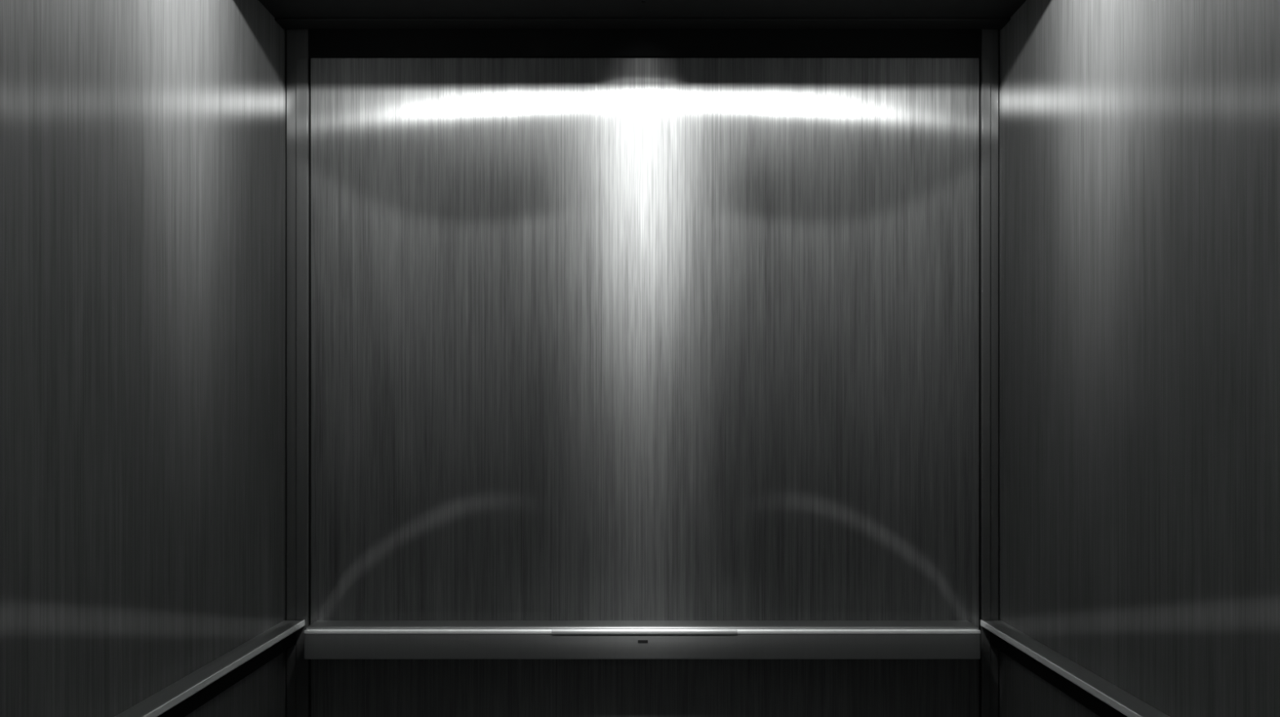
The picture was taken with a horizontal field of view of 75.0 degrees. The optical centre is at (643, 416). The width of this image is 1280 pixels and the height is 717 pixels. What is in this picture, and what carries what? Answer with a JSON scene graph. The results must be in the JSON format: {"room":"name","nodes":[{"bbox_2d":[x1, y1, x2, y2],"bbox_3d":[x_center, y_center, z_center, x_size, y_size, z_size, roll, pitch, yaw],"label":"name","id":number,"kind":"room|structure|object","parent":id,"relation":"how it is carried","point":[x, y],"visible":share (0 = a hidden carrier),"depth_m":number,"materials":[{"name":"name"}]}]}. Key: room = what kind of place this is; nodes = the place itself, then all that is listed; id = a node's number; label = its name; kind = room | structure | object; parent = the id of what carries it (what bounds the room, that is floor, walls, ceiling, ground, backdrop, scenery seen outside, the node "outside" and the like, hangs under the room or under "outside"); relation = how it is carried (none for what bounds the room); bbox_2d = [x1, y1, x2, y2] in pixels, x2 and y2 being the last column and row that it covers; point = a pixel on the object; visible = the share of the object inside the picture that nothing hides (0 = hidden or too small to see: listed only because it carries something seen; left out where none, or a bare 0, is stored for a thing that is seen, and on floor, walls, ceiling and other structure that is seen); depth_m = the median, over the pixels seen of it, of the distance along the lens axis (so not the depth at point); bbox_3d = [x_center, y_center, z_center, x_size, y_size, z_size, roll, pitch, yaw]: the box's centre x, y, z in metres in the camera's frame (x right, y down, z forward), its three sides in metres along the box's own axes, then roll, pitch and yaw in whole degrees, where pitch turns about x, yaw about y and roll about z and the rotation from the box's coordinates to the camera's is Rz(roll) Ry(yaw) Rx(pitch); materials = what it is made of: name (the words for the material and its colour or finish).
{"room":"elevator interior","nodes":[
{"label":"elevator interior","id":0,"kind":"room"},
{"bbox_2d":[0,0,286,716],"bbox_3d":[-0.941,0.125,0.881,0.078,2.660,2.462,0,0,0],"label":"wall","id":1,"kind":"structure","parent":0,"point":[143,143],"depth_m":1.50,"materials":[{"name":"metal"}]},
{"bbox_2d":[114,619,305,716],"bbox_3d":[-0.875,0.540,0.921,0.054,0.062,2.342,0,0,0],"label":"handrail","id":2,"kind":"object","parent":1,"relation":"attached to","point":[182,697],"visible":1,"depth_m":1.70,"materials":[{"name":"metal"}]},
{"bbox_2d":[258,0,1026,30],"bbox_3d":[0.000,-1.112,0.875,1.960,0.286,2.610,0,0,0],"label":"ceiling","id":3,"kind":"structure","parent":0,"point":[288,14],"depth_m":2.02,"materials":[{"name":"black metal"}]},
{"bbox_2d":[310,57,979,716],"bbox_3d":[0.000,0.125,2.138,1.920,2.660,0.084,0,0,0],"label":"wall","id":4,"kind":"structure","parent":0,"point":[591,339],"depth_m":2.10,"materials":[{"name":"metal"}]},
{"bbox_2d":[286,28,310,716],"bbox_3d":[-0.870,0.240,2.103,0.055,2.430,0.018,0,0,0],"label":"trim","id":5,"kind":"structure","parent":4,"relation":"attached to","point":[298,60],"depth_m":2.10,"materials":[{"name":"metal"}]},
{"bbox_2d":[303,620,980,658],"bbox_3d":[-0.003,0.549,2.054,1.635,0.076,0.085,0,0,0],"label":"handrail","id":6,"kind":"object","parent":4,"relation":"attached to","point":[323,639],"visible":1,"depth_m":2.02,"materials":[{"name":"metal"}]},
{"bbox_2d":[308,28,981,57],"bbox_3d":[0.004,-0.939,2.102,1.688,0.072,0.020,0,0,0],"label":"trim","id":7,"kind":"structure","parent":4,"relation":"attached to","point":[322,42],"depth_m":2.09,"materials":[{"name":"black metal"}]},
{"bbox_2d":[979,28,998,716],"bbox_3d":[0.872,0.240,2.103,0.043,2.430,0.018,0,0,0],"label":"trim","id":8,"kind":"structure","parent":4,"relation":"attached to","point":[988,60],"depth_m":2.10,"materials":[{"name":"metal"}]},
{"bbox_2d":[998,0,1279,716],"bbox_3d":[0.939,0.125,0.881,0.082,2.660,2.462,0,0,0],"label":"wall","id":9,"kind":"structure","parent":0,"point":[1139,140],"depth_m":1.50,"materials":[{"name":"metal"}]},
{"bbox_2d":[980,619,1169,716],"bbox_3d":[0.872,0.540,0.921,0.053,0.062,2.342,0,0,0],"label":"handrail","id":10,"kind":"object","parent":9,"relation":"attached to","point":[1095,693],"visible":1,"depth_m":1.70,"materials":[{"name":"metal"}]}
]}

